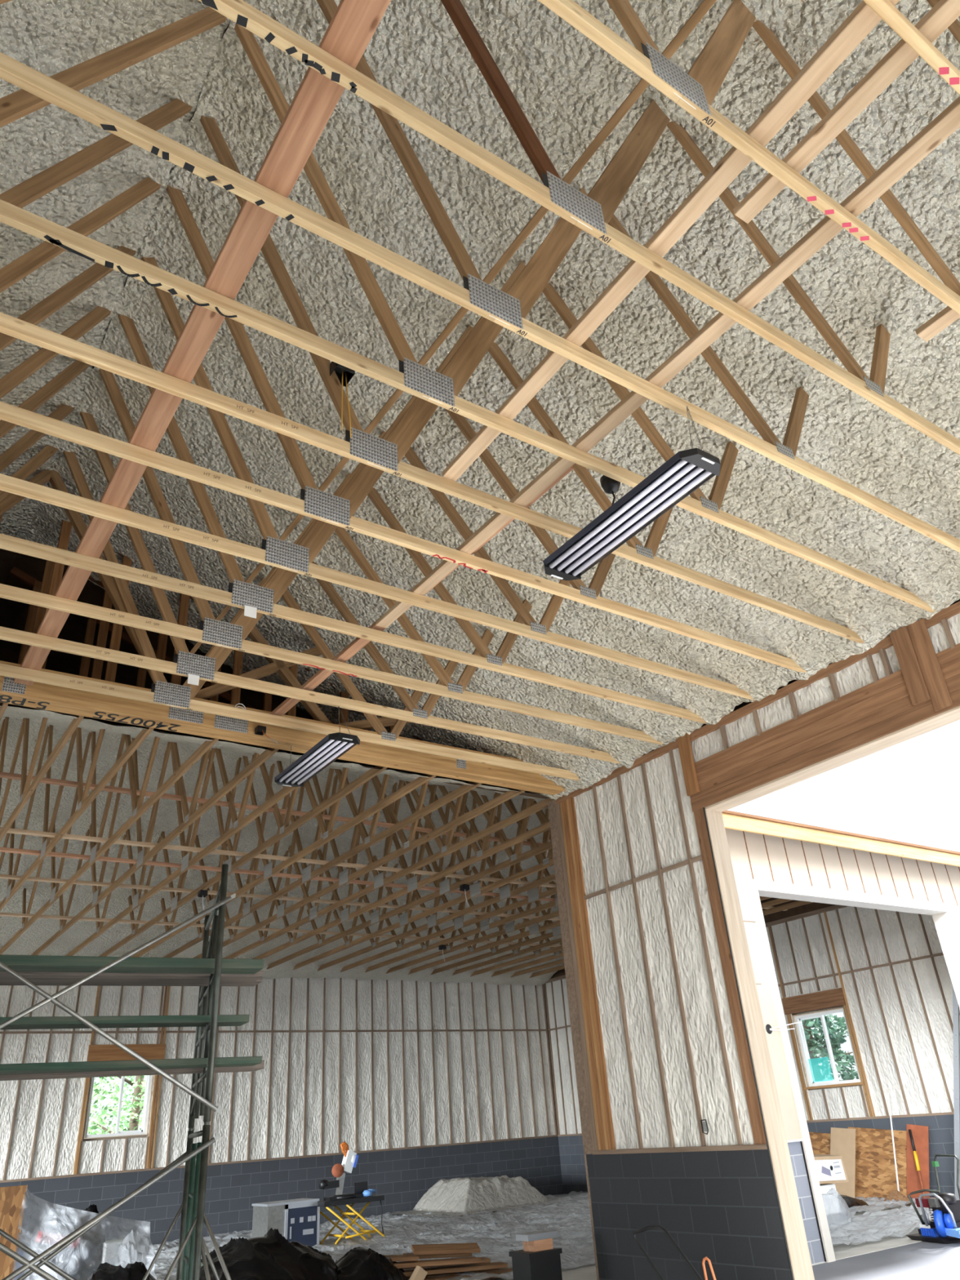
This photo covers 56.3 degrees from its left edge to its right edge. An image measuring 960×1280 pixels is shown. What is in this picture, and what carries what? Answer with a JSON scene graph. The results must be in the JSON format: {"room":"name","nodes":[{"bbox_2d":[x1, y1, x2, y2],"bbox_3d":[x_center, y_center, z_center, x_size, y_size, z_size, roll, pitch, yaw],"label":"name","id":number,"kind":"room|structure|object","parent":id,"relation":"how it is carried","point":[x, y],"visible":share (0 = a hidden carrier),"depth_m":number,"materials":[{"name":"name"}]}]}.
{"room":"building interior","nodes":[
{"label":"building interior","id":0,"kind":"room"},
{"bbox_2d":[0,977,563,1249],"bbox_3d":[-6.926,8.822,17.468,21.100,5.120,0.245,15,-34,-31],"label":"wall","id":1,"kind":"structure","parent":0,"point":[428,1083],"depth_m":19.23,"materials":[{"name":"plastic"}]},
{"bbox_2d":[82,1075,153,1139],"bbox_3d":[-6.986,8.911,17.371,1.164,1.250,0.200,15,-34,-31],"label":"window","id":2,"kind":"structure","parent":1,"relation":"in","point":[144,1131],"depth_m":17.29,"materials":[{"name":"white plastic"}]},
{"bbox_2d":[31,737,278,955],"bbox_3d":[-5.459,2.608,13.631,0.040,2.424,12.167,15,-34,-31],"label":"roof truss","id":3,"kind":"object","parent":1,"relation":"attached to","point":[190,816],"visible":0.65,"depth_m":11.99,"materials":[{"name":"brown wood"}]},
{"bbox_2d":[65,747,333,955],"bbox_3d":[-4.964,2.741,13.942,0.040,2.424,12.167,15,-34,-31],"label":"roof truss","id":4,"kind":"object","parent":1,"relation":"attached to","point":[239,823],"visible":0.63,"depth_m":12.36,"materials":[{"name":"brown wood"}]},
{"bbox_2d":[98,750,386,956],"bbox_3d":[-4.468,2.874,14.253,0.040,2.424,12.167,15,-34,-31],"label":"roof truss","id":5,"kind":"object","parent":1,"relation":"attached to","point":[285,828],"visible":0.7,"depth_m":12.55,"materials":[{"name":"brown wood"}]},
{"bbox_2d":[0,715,564,985],"bbox_3d":[-5.359,4.425,16.849,21.100,2.590,6.197,15,-34,-31],"label":"roof trusses","id":6,"kind":"structure","parent":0,"point":[42,930],"depth_m":16.93,"materials":[{"name":"wood"}]},
{"bbox_2d":[0,0,959,803],"bbox_3d":[0.359,0.021,9.607,21.100,2.514,14.250,15,-34,-31],"label":"ceiling","id":7,"kind":"structure","parent":0,"point":[567,87],"depth_m":6.22,"materials":[{"name":"plastic"}]},
{"bbox_2d":[0,24,959,978],"bbox_3d":[0.159,0.235,10.164,22.360,2.705,26.447,15,-34,-31],"label":"roof","id":8,"kind":"structure","parent":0,"point":[13,614],"depth_m":10.88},
{"bbox_2d":[0,724,153,911],"bbox_3d":[-6.451,2.342,13.010,0.040,2.424,12.167,15,-34,-31],"label":"roof truss","id":9,"kind":"object","parent":8,"relation":"attached to","point":[83,801],"visible":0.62,"depth_m":11.31,"materials":[{"name":"brown wood"}]},
{"bbox_2d":[0,731,218,954],"bbox_3d":[-5.955,2.475,13.321,0.040,2.424,12.167,15,-34,-31],"label":"roof truss","id":10,"kind":"object","parent":8,"relation":"attached to","point":[138,809],"visible":0.8,"depth_m":11.68,"materials":[{"name":"brown wood"}]},
{"bbox_2d":[0,514,423,741],"bbox_3d":[-4.633,-0.145,9.083,9.724,2.173,1.488,15,-34,-31],"label":"roof truss","id":11,"kind":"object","parent":8,"relation":"attached to","point":[53,571],"depth_m":9.49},
{"bbox_2d":[131,755,435,956],"bbox_3d":[-3.972,3.006,14.563,0.040,2.424,12.167,15,-34,-31],"label":"roof truss","id":12,"kind":"object","parent":8,"relation":"attached to","point":[328,834],"visible":0.53,"depth_m":12.54,"materials":[{"name":"brown wood"}]},
{"bbox_2d":[0,912,560,946],"bbox_3d":[-3.401,5.468,16.850,17.000,0.038,0.089,15,-34,-31],"label":"brace","id":13,"kind":"object","parent":12,"relation":"on","point":[9,914],"visible":0.47,"depth_m":15.95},
{"bbox_2d":[162,760,481,957],"bbox_3d":[-3.476,3.139,14.874,0.040,2.424,12.167,15,-34,-31],"label":"roof truss","id":14,"kind":"object","parent":8,"relation":"attached to","point":[308,873],"visible":0.6,"depth_m":13.14,"materials":[{"name":"brown wood"}]},
{"bbox_2d":[192,774,524,958],"bbox_3d":[-2.980,3.272,15.185,0.040,2.424,12.167,15,-34,-31],"label":"roof truss","id":15,"kind":"object","parent":8,"relation":"attached to","point":[344,877],"visible":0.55,"depth_m":13.52,"materials":[{"name":"brown wood"}]},
{"bbox_2d":[0,771,545,846],"bbox_3d":[-0.373,2.839,13.143,17.000,0.038,0.089,15,-34,-31],"label":"brace","id":16,"kind":"object","parent":15,"relation":"attached to","point":[2,775],"visible":0.29,"depth_m":11.22,"materials":[{"name":"brown wood"}]},
{"bbox_2d":[0,847,555,901],"bbox_3d":[-1.342,3.895,14.237,17.000,0.038,0.089,15,-34,-31],"label":"brace","id":17,"kind":"object","parent":15,"relation":"on","point":[2,849],"visible":0.47,"depth_m":12.68,"materials":[{"name":"brown wood"}]},
{"bbox_2d":[0,826,787,911],"bbox_3d":[-0.872,3.536,13.640,17.000,0.038,0.089,15,-34,-31],"label":"brace","id":18,"kind":"object","parent":15,"relation":"on","point":[15,831],"visible":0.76,"depth_m":12.05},
{"bbox_2d":[484,1204,923,1279],"bbox_3d":[0.493,5.571,6.970,21.650,0.150,26.300,15,-34,-31],"label":"floor","id":19,"kind":"structure","parent":0,"point":[588,1272],"depth_m":10.47,"materials":[{"name":"concrete"}]},
{"bbox_2d":[13,1244,95,1279],"bbox_3d":[-4.914,7.342,10.304,0.750,0.620,0.500,15,-34,-31],"label":"plastic sheet","id":20,"kind":"object","parent":19,"relation":"on","point":[70,1260],"visible":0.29,"depth_m":10.25,"materials":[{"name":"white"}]},
{"bbox_2d":[0,863,235,1279],"bbox_3d":[-2.568,3.152,5.611,3.062,3.185,1.694,11,-32,-26],"label":"scaffold","id":21,"kind":"object","parent":19,"relation":"on","point":[191,1237],"visible":0.98,"depth_m":5.54,"materials":[{"name":"metal"}]},
{"bbox_2d":[0,1014,249,1029],"bbox_3d":[-2.886,2.344,5.487,2.900,0.045,0.240,11,-32,-26],"label":"plank","id":22,"kind":"object","parent":21,"relation":"on","point":[201,1020],"visible":0.82,"depth_m":5.71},
{"bbox_2d":[0,1056,262,1075],"bbox_3d":[-2.747,2.517,5.264,2.900,0.040,0.235,11,-32,-26],"label":"plank","id":23,"kind":"object","parent":21,"relation":"on","point":[163,1064],"visible":1,"depth_m":5.45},
{"bbox_2d":[0,970,262,982],"bbox_3d":[-2.861,2.146,5.761,2.900,0.040,0.235,11,-32,-26],"label":"plank","id":24,"kind":"object","parent":21,"relation":"on","point":[103,976],"visible":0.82,"depth_m":5.98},
{"bbox_2d":[0,976,262,986],"bbox_3d":[-2.922,2.268,5.999,2.900,0.045,0.235,11,-32,-26],"label":"plank","id":25,"kind":"object","parent":21,"relation":"on","point":[89,983],"visible":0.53,"depth_m":6.24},
{"bbox_2d":[0,954,263,973],"bbox_3d":[-2.802,1.997,5.537,2.900,0.060,0.235,11,-32,-26],"label":"plank","id":26,"kind":"object","parent":21,"relation":"on","point":[25,963],"visible":1,"depth_m":5.74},
{"bbox_2d":[0,1060,264,1080],"bbox_3d":[-2.789,2.661,5.501,2.900,0.050,0.235,11,-32,-26],"label":"plank","id":27,"kind":"object","parent":21,"relation":"on","point":[260,1066],"visible":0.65,"depth_m":5.68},
{"bbox_2d":[251,1198,319,1246],"bbox_3d":[-3.095,9.318,14.251,0.880,0.690,0.662,15,-34,-31],"label":"tool chest","id":28,"kind":"object","parent":19,"relation":"on","point":[298,1220],"visible":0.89,"depth_m":14.09,"materials":[{"name":"blue"}]},
{"bbox_2d":[138,1191,918,1279],"bbox_3d":[-1.287,9.476,14.176,14.588,0.090,9.982,15,-34,-31],"label":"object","id":29,"kind":"structure","parent":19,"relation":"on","point":[495,1233],"depth_m":14.52,"materials":[{"name":"white"}]},
{"bbox_2d":[0,1185,27,1279],"bbox_3d":[-5.338,6.714,9.785,0.535,1.280,0.012,15,-34,-31],"label":"board","id":30,"kind":"object","parent":29,"relation":"on","point":[12,1198],"visible":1,"depth_m":10.02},
{"bbox_2d":[72,1204,105,1279],"bbox_3d":[-4.659,7.235,10.570,0.762,1.009,0.672,15,-34,-31],"label":"bag","id":31,"kind":"object","parent":29,"relation":"on","point":[95,1235],"visible":0.49,"depth_m":10.51,"materials":[{"name":"black plastic"}]},
{"bbox_2d":[101,1237,141,1267],"bbox_3d":[-4.277,7.426,10.545,0.390,0.620,0.400,15,-34,-31],"label":"storage box","id":32,"kind":"object","parent":29,"relation":"on","point":[123,1251],"visible":0.44,"depth_m":10.50,"materials":[{"name":"white plastic"}]},
{"bbox_2d":[86,1261,155,1279],"bbox_3d":[-3.818,6.866,9.483,1.075,0.510,1.120,15,-34,-31],"label":"heap","id":33,"kind":"object","parent":29,"relation":"on","point":[137,1270],"visible":0.96,"depth_m":9.40,"materials":[{"name":"black"}]},
{"bbox_2d":[186,1227,338,1279],"bbox_3d":[-2.413,6.731,9.616,2.128,0.694,2.016,15,-34,-31],"label":"heap","id":34,"kind":"object","parent":29,"relation":"on","point":[271,1256],"visible":0.86,"depth_m":9.44,"materials":[{"name":"black"}]},
{"bbox_2d":[317,1195,385,1244],"bbox_3d":[-2.133,9.429,14.549,1.148,0.653,0.600,15,-34,-31],"label":"stand","id":35,"kind":"object","parent":29,"relation":"on","point":[322,1203],"visible":0.8,"depth_m":14.45,"materials":[{"name":"yellow metal"}]},
{"bbox_2d":[318,1141,367,1200],"bbox_3d":[-2.229,8.742,14.816,0.880,0.818,0.400,15,-34,-31],"label":"saw","id":36,"kind":"object","parent":35,"relation":"on","point":[350,1158],"visible":0.99,"depth_m":14.72,"materials":[{"name":"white plastic"}]},
{"bbox_2d":[334,1246,407,1279],"bbox_3d":[-1.328,6.962,9.909,1.120,0.428,1.232,15,-34,-31],"label":"heap","id":37,"kind":"object","parent":29,"relation":"on","point":[359,1263],"visible":0.83,"depth_m":9.73,"materials":[{"name":"black"}]},
{"bbox_2d":[425,1268,512,1278],"bbox_3d":[0.090,7.365,10.467,1.542,0.094,0.201,7,-31,-20],"label":"wood board","id":38,"kind":"object","parent":29,"relation":"on","point":[493,1269],"visible":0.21,"depth_m":10.35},
{"bbox_2d":[403,1262,507,1276],"bbox_3d":[-0.333,7.149,10.193,1.345,0.094,0.191,9,-31,-22],"label":"wood board","id":39,"kind":"object","parent":38,"relation":"on","point":[455,1268],"visible":0.65,"depth_m":10.19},
{"bbox_2d":[393,1257,480,1268],"bbox_3d":[-0.507,7.031,10.134,1.042,0.094,0.191,8,-31,-22],"label":"wood board","id":40,"kind":"object","parent":39,"relation":"on","point":[402,1264],"visible":0.81,"depth_m":10.08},
{"bbox_2d":[385,1254,418,1261],"bbox_3d":[-1.051,6.932,10.060,0.699,0.092,0.220,4,-30,-15],"label":"wood board","id":41,"kind":"object","parent":40,"relation":"on","point":[393,1257],"visible":0.5,"depth_m":10.03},
{"bbox_2d":[411,1242,480,1254],"bbox_3d":[-0.392,7.011,10.335,0.787,0.137,0.162,6,-30,-17],"label":"wood board","id":42,"kind":"object","parent":41,"relation":"on","point":[448,1248],"visible":1,"depth_m":10.31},
{"bbox_2d":[387,1175,564,1217],"bbox_3d":[0.099,11.683,19.035,3.400,0.572,2.500,15,-34,-31],"label":"mound","id":43,"kind":"object","parent":29,"relation":"on","point":[468,1195],"visible":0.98,"depth_m":18.64,"materials":[{"name":"grey soil"}]},
{"bbox_2d":[906,1124,929,1198],"bbox_3d":[7.237,8.646,14.834,0.317,1.134,0.536,14,-33,-29],"label":"board","id":44,"kind":"object","parent":29,"relation":"on","point":[920,1134],"visible":0.65,"depth_m":14.85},
{"bbox_2d":[508,1247,562,1279],"bbox_3d":[0.529,5.878,8.211,0.380,0.492,0.315,15,-34,-31],"label":"pedestal","id":45,"kind":"object","parent":19,"relation":"on","point":[545,1264],"visible":0.9,"depth_m":8.18,"materials":[{"name":"black plastic"}]},
{"bbox_2d":[632,1225,702,1279],"bbox_3d":[1.580,4.654,6.410,0.300,0.783,1.205,15,-34,-31],"label":"cart","id":46,"kind":"object","parent":19,"relation":"on","point":[653,1227],"visible":1,"depth_m":6.74,"materials":[{"name":"black metal"}]},
{"bbox_2d":[808,1132,831,1155],"bbox_3d":[6.117,9.576,16.349,0.284,1.110,0.841,14,-33,-30],"label":"board","id":47,"kind":"object","parent":19,"relation":"on","point":[820,1142],"visible":0.19,"depth_m":16.45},
{"bbox_2d":[830,1127,855,1198],"bbox_3d":[6.383,9.230,15.802,0.364,1.136,0.609,14,-33,-30],"label":"cardboard sheet","id":48,"kind":"object","parent":19,"relation":"on","point":[842,1140],"visible":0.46,"depth_m":15.83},
{"bbox_2d":[848,1127,906,1198],"bbox_3d":[6.843,8.995,15.390,0.294,1.161,1.309,14,-33,-30],"label":"board","id":49,"kind":"object","parent":19,"relation":"on","point":[875,1167],"visible":0.65,"depth_m":15.38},
{"bbox_2d":[827,1204,933,1245],"bbox_3d":[5.215,7.833,12.020,4.535,0.079,1.882,15,-34,-31],"label":"plastic sheet","id":50,"kind":"object","parent":19,"relation":"on","point":[871,1225],"visible":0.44,"depth_m":11.96,"materials":[{"name":"white"}]},
{"bbox_2d":[826,1211,848,1223],"bbox_3d":[4.796,8.116,12.610,0.630,0.100,0.430,15,-34,-31],"label":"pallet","id":51,"kind":"object","parent":50,"relation":"on","point":[842,1215],"visible":0.29,"depth_m":12.50,"materials":[{"name":"white plastic"}]},
{"bbox_2d":[819,1183,840,1214],"bbox_3d":[4.747,7.908,12.682,0.530,0.340,0.350,15,-34,-31],"label":"storage box","id":52,"kind":"object","parent":51,"relation":"on","point":[828,1191],"visible":0.29,"depth_m":12.61,"materials":[{"name":"white plastic"}]},
{"bbox_2d":[813,1154,848,1183],"bbox_3d":[4.892,7.600,12.901,0.960,0.390,0.364,15,-34,-31],"label":"box","id":53,"kind":"object","parent":52,"relation":"on","point":[830,1168],"visible":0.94,"depth_m":12.79,"materials":[{"name":"cardboard"}]},
{"bbox_2d":[906,1154,959,1243],"bbox_3d":[5.447,6.709,10.802,0.468,0.872,0.809,6,-30,-19],"label":"plate compactor","id":54,"kind":"object","parent":19,"relation":"on","point":[944,1228],"visible":1,"depth_m":10.65,"materials":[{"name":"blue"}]},
{"bbox_2d":[952,986,959,1199],"bbox_3d":[7.854,6.486,14.617,0.420,4.631,1.582,15,-34,-31],"label":"ladder","id":55,"kind":"object","parent":19,"relation":"on","point":[956,1023],"visible":0.54,"depth_m":14.36,"materials":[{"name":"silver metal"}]},
{"bbox_2d":[544,904,959,1197],"bbox_3d":[5.348,8.525,18.570,0.245,5.120,12.227,15,-34,-31],"label":"wall","id":56,"kind":"structure","parent":0,"point":[888,971],"depth_m":16.36,"materials":[{"name":"plastic"}]},
{"bbox_2d":[792,1007,861,1087],"bbox_3d":[6.580,7.706,16.959,0.200,1.270,1.184,15,-34,-31],"label":"window","id":57,"kind":"structure","parent":56,"relation":"in","point":[799,1029],"depth_m":17.12,"materials":[{"name":"white plastic"}]},
{"bbox_2d":[547,800,959,1279],"bbox_3d":[4.931,5.061,11.868,9.430,5.050,0.265,15,-34,-31],"label":"wall","id":58,"kind":"structure","parent":0,"point":[763,865],"depth_m":11.90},
{"bbox_2d":[0,469,565,795],"bbox_3d":[-3.994,-0.567,7.960,11.860,2.392,0.195,15,-34,-31],"label":"truss","id":59,"kind":"object","parent":58,"relation":"on","point":[40,695],"visible":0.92,"depth_m":8.45,"materials":[{"name":"brown wood"}]},
{"bbox_2d":[0,715,84,841],"bbox_3d":[-6.947,2.209,12.699,0.040,2.424,12.167,15,-34,-31],"label":"roof truss","id":60,"kind":"object","parent":59,"relation":"attached to","point":[27,789],"visible":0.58,"depth_m":9.87,"materials":[{"name":"brown wood"}]},
{"bbox_2d":[274,706,359,786],"bbox_3d":[-1.493,0.945,8.169,0.300,0.389,1.290,15,-34,-31],"label":"light fixture","id":61,"kind":"object","parent":59,"relation":"hanging from","point":[334,744],"visible":1,"depth_m":8.02,"materials":[{"name":"grey"}]},
{"bbox_2d":[251,778,550,959],"bbox_3d":[-1.989,3.538,15.806,0.040,2.424,12.167,15,-34,-31],"label":"roof truss","id":62,"kind":"object","parent":58,"relation":"on","point":[413,883],"visible":0.59,"depth_m":14.26,"materials":[{"name":"brown wood"}]},
{"bbox_2d":[266,779,551,968],"bbox_3d":[-1.493,3.671,16.117,0.040,2.424,12.167,15,-34,-31],"label":"roof truss","id":63,"kind":"object","parent":58,"relation":"on","point":[445,886],"visible":0.64,"depth_m":14.76,"materials":[{"name":"brown wood"}]},
{"bbox_2d":[293,784,554,969],"bbox_3d":[-0.997,3.804,16.427,0.040,2.424,12.167,15,-34,-31],"label":"roof truss","id":64,"kind":"object","parent":58,"relation":"on","point":[476,889],"visible":0.6,"depth_m":15.80,"materials":[{"name":"brown wood"}]},
{"bbox_2d":[317,791,555,970],"bbox_3d":[-0.501,3.937,16.738,0.040,2.424,12.167,15,-34,-31],"label":"roof truss","id":65,"kind":"object","parent":58,"relation":"on","point":[505,892],"visible":0.47,"depth_m":16.48,"materials":[{"name":"brown wood"}]},
{"bbox_2d":[340,795,556,972],"bbox_3d":[-0.005,4.070,17.049,0.040,2.424,12.167,15,-34,-31],"label":"roof truss","id":66,"kind":"object","parent":58,"relation":"on","point":[534,895],"visible":0.39,"depth_m":17.18,"materials":[{"name":"brown wood"}]},
{"bbox_2d":[364,799,558,972],"bbox_3d":[0.490,4.202,17.359,0.040,2.424,12.167,15,-34,-31],"label":"roof truss","id":67,"kind":"object","parent":58,"relation":"on","point":[484,924],"visible":0.34,"depth_m":17.69,"materials":[{"name":"brown wood"}]},
{"bbox_2d":[386,812,559,973],"bbox_3d":[0.986,4.335,17.670,0.040,2.424,12.167,15,-34,-31],"label":"roof truss","id":68,"kind":"object","parent":58,"relation":"on","point":[509,926],"visible":0.32,"depth_m":18.37,"materials":[{"name":"brown wood"}]},
{"bbox_2d":[408,807,559,974],"bbox_3d":[1.482,4.468,17.981,0.040,2.424,12.167,15,-34,-31],"label":"roof truss","id":69,"kind":"object","parent":58,"relation":"on","point":[533,929],"visible":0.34,"depth_m":19.06,"materials":[{"name":"brown wood"}]},
{"bbox_2d":[431,878,560,974],"bbox_3d":[1.978,4.601,18.291,0.040,2.424,12.167,15,-34,-31],"label":"roof truss","id":70,"kind":"object","parent":58,"relation":"on","point":[556,931],"visible":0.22,"depth_m":19.88,"materials":[{"name":"brown wood"}]},
{"bbox_2d":[452,876,561,975],"bbox_3d":[2.474,4.734,18.602,0.040,2.424,12.167,15,-34,-31],"label":"roof truss","id":71,"kind":"object","parent":58,"relation":"on","point":[517,952],"visible":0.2,"depth_m":20.25,"materials":[{"name":"brown wood"}]},
{"bbox_2d":[470,881,562,976],"bbox_3d":[2.969,4.867,18.913,0.040,2.424,12.167,15,-34,-31],"label":"roof truss","id":72,"kind":"object","parent":58,"relation":"on","point":[538,953],"visible":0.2,"depth_m":20.81,"materials":[{"name":"brown wood"}]},
{"bbox_2d":[490,896,772,977],"bbox_3d":[3.465,5.000,19.223,0.040,2.424,12.167,15,-34,-31],"label":"roof truss","id":73,"kind":"object","parent":58,"relation":"on","point":[557,954],"visible":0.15,"depth_m":21.41,"materials":[{"name":"brown wood"}]},
{"bbox_2d":[555,600,959,1279],"bbox_3d":[4.927,1.013,4.716,0.245,5.120,13.600,15,-34,-31],"label":"wall","id":74,"kind":"structure","parent":0,"point":[665,1051],"depth_m":8.44,"materials":[{"name":"plastic"}]},
{"bbox_2d":[0,444,579,780],"bbox_3d":[-3.748,-0.752,7.647,11.820,2.388,0.041,15,-34,-31],"label":"roof truss","id":75,"kind":"object","parent":74,"relation":"attached to","point":[167,694],"visible":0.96,"depth_m":8.08,"materials":[{"name":"brown wood"}]},
{"bbox_2d":[13,0,391,685],"bbox_3d":[-1.190,-1.619,4.128,0.140,0.038,9.200,15,-34,-31],"label":"brace","id":76,"kind":"object","parent":75,"relation":"on","point":[353,24],"visible":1,"depth_m":3.96,"materials":[{"name":"brown wood"}]},
{"bbox_2d":[189,0,716,653],"bbox_3d":[-0.184,-1.692,4.929,0.071,0.094,9.150,15,-34,-31],"label":"brace","id":77,"kind":"object","parent":75,"relation":"attached to","point":[705,5],"visible":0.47,"depth_m":4.36,"materials":[{"name":"brown wood"}]},
{"bbox_2d":[0,404,619,764],"bbox_3d":[-3.405,-0.981,7.197,11.820,2.461,0.042,15,-34,-31],"label":"roof truss","id":78,"kind":"object","parent":74,"relation":"attached to","point":[195,667],"visible":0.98,"depth_m":7.57,"materials":[{"name":"brown wood"}]},
{"bbox_2d":[0,360,662,744],"bbox_3d":[-3.066,-1.274,6.782,11.820,2.388,0.041,15,-34,-31],"label":"roof truss","id":79,"kind":"object","parent":74,"relation":"attached to","point":[214,632],"visible":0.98,"depth_m":7.13,"materials":[{"name":"brown wood"}]},
{"bbox_2d":[0,306,706,724],"bbox_3d":[-2.723,-1.502,6.331,11.820,2.461,0.042,15,-34,-31],"label":"roof truss","id":80,"kind":"object","parent":74,"relation":"attached to","point":[253,598],"visible":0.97,"depth_m":6.66,"materials":[{"name":"brown wood"}]},
{"bbox_2d":[0,245,754,700],"bbox_3d":[-2.384,-1.795,5.916,11.820,2.388,0.041,15,-34,-31],"label":"roof truss","id":81,"kind":"object","parent":74,"relation":"attached to","point":[275,552],"visible":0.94,"depth_m":6.18,"materials":[{"name":"brown wood"}]},
{"bbox_2d":[375,96,959,627],"bbox_3d":[1.231,-1.605,4.478,0.096,0.038,7.001,15,-34,-32],"label":"brace","id":82,"kind":"object","parent":81,"relation":"on","point":[948,122],"visible":0.94,"depth_m":4.47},
{"bbox_2d":[269,465,573,715],"bbox_3d":[-0.729,-0.154,6.961,0.097,0.038,4.342,16,-34,-32],"label":"brace","id":83,"kind":"object","parent":82,"relation":"on","point":[358,643],"visible":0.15,"depth_m":7.39,"materials":[{"name":"brown wood"}]},
{"bbox_2d":[223,774,554,958],"bbox_3d":[-2.485,3.405,15.495,0.040,2.424,12.167,15,-34,-31],"label":"roof truss","id":84,"kind":"object","parent":74,"relation":"on","point":[380,881],"visible":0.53,"depth_m":13.86,"materials":[{"name":"brown wood"}]},
{"bbox_2d":[0,874,559,920],"bbox_3d":[-2.086,4.464,15.181,17.000,0.038,0.089,15,-34,-31],"label":"brace","id":85,"kind":"object","parent":84,"relation":"on","point":[2,876],"visible":0.47,"depth_m":13.90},
{"bbox_2d":[0,177,806,672],"bbox_3d":[-2.043,-2.055,5.483,11.820,2.388,0.041,15,-34,-31],"label":"roof truss","id":86,"kind":"object","parent":74,"relation":"attached to","point":[317,504],"visible":0.96,"depth_m":5.74,"materials":[{"name":"brown wood"}]},
{"bbox_2d":[0,97,864,643],"bbox_3d":[-1.702,-2.316,5.050,11.820,2.388,0.041,15,-34,-31],"label":"roof truss","id":87,"kind":"object","parent":74,"relation":"attached to","point":[387,455],"visible":0.94,"depth_m":5.27,"materials":[{"name":"brown wood"}]},
{"bbox_2d":[329,361,355,437],"bbox_3d":[-0.796,-1.378,5.138,0.123,0.528,0.120,15,-34,-31],"label":"junction box","id":88,"kind":"object","parent":87,"relation":"attached to","point":[344,374],"visible":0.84,"depth_m":5.21,"materials":[{"name":"black plastic"}]},
{"bbox_2d":[542,405,720,580],"bbox_3d":[0.815,-0.826,5.225,0.300,0.389,1.312,15,-34,-31],"label":"light fixture","id":89,"kind":"object","parent":87,"relation":"hanging from","point":[626,517],"visible":1,"depth_m":5.05,"materials":[{"name":"grey"}]},
{"bbox_2d":[0,7,934,612],"bbox_3d":[-1.361,-2.576,4.617,11.820,2.388,0.041,15,-34,-31],"label":"roof truss","id":90,"kind":"object","parent":74,"relation":"attached to","point":[442,389],"visible":0.92,"depth_m":4.79,"materials":[{"name":"brown wood"}]},
{"bbox_2d":[0,0,959,552],"bbox_3d":[-1.020,-2.837,4.184,11.820,2.388,0.041,15,-34,-31],"label":"roof truss","id":91,"kind":"object","parent":74,"relation":"attached to","point":[509,310],"visible":0.94,"depth_m":4.38,"materials":[{"name":"brown wood"}]},
{"bbox_2d":[198,0,959,454],"bbox_3d":[-0.679,-3.098,3.752,11.820,2.388,0.041,15,-34,-31],"label":"roof truss","id":92,"kind":"object","parent":74,"relation":"attached to","point":[592,213],"visible":0.98,"depth_m":4.00,"materials":[{"name":"brown wood"}]},
{"bbox_2d":[537,0,959,314],"bbox_3d":[-0.338,-3.358,3.319,11.820,2.388,0.041,15,-34,-31],"label":"roof truss","id":93,"kind":"object","parent":74,"relation":"attached to","point":[695,91],"visible":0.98,"depth_m":3.75,"materials":[{"name":"brown wood"}]},
{"bbox_2d":[915,306,959,341],"bbox_3d":[3.146,-2.232,3.583,0.090,0.038,3.050,15,-34,-31],"label":"brace","id":94,"kind":"object","parent":93,"relation":"on","point":[946,317],"visible":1,"depth_m":4.58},
{"bbox_2d":[676,618,959,811],"bbox_3d":[3.556,0.235,7.120,0.182,0.775,5.223,15,-34,-31],"label":"header beam","id":95,"kind":"structure","parent":74,"relation":"attached to","point":[926,685],"depth_m":7.59,"materials":[{"name":"wood"}]},
{"bbox_2d":[702,705,959,1279],"bbox_3d":[3.748,2.391,6.008,0.236,4.090,4.893,15,-34,-31],"label":"trim","id":96,"kind":"structure","parent":74,"relation":"attached to","point":[793,1230],"depth_m":7.64,"materials":[{"name":"beige wood"}]},
{"bbox_2d":[721,810,959,866],"bbox_3d":[5.405,2.891,12.841,9.740,0.216,0.069,15,-34,-31],"label":"trim","id":97,"kind":"structure","parent":74,"relation":"attached to","point":[731,820],"depth_m":12.56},
{"bbox_2d":[862,0,959,94],"bbox_3d":[0.003,-3.619,2.886,11.820,2.388,0.041,15,-34,-31],"label":"roof truss","id":98,"kind":"object","parent":74,"relation":"attached to","point":[886,10],"visible":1,"depth_m":3.28,"materials":[{"name":"brown wood"}]},
{"bbox_3d":[0.344,-3.879,2.453,11.820,2.388,0.041,15,-34,-31],"label":"roof truss","id":99,"kind":"object","parent":74,"relation":"on","visible":0},
{"bbox_2d":[442,0,899,481],"bbox_3d":[1.218,-2.120,3.531,0.097,0.038,5.232,14,-33,-30],"label":"brace","id":100,"kind":"object","parent":99,"relation":"on","point":[863,20],"visible":1,"depth_m":3.89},
{"bbox_2d":[733,0,959,223],"bbox_3d":[2.012,-2.531,2.884,0.089,0.038,3.070,15,-34,-31],"label":"brace","id":101,"kind":"object","parent":99,"relation":"on","point":[944,13],"visible":1,"depth_m":3.55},
{"bbox_2d":[812,1240,959,1279],"bbox_3d":[8.358,9.312,14.787,100.000,0.244,95.000,15,-34,-31],"label":"ground","id":102,"kind":"structure","parent":0,"point":[921,1260],"depth_m":9.36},
{"bbox_2d":[87,1075,146,1134],"bbox_3d":[-9.597,12.411,24.838,4.865,6.533,4.841,15,-34,-31],"label":"leafy tree","id":103,"kind":"object","parent":102,"relation":"on","point":[138,1095],"visible":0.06,"depth_m":24.21,"materials":[{"name":"green plant"}]},
{"bbox_2d":[801,1013,858,1081],"bbox_3d":[9.539,11.228,26.488,4.192,7.729,4.038,15,-34,-31],"label":"spruce tree","id":104,"kind":"object","parent":102,"relation":"on","point":[833,1027],"visible":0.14,"depth_m":25.49,"materials":[{"name":"green plant"}]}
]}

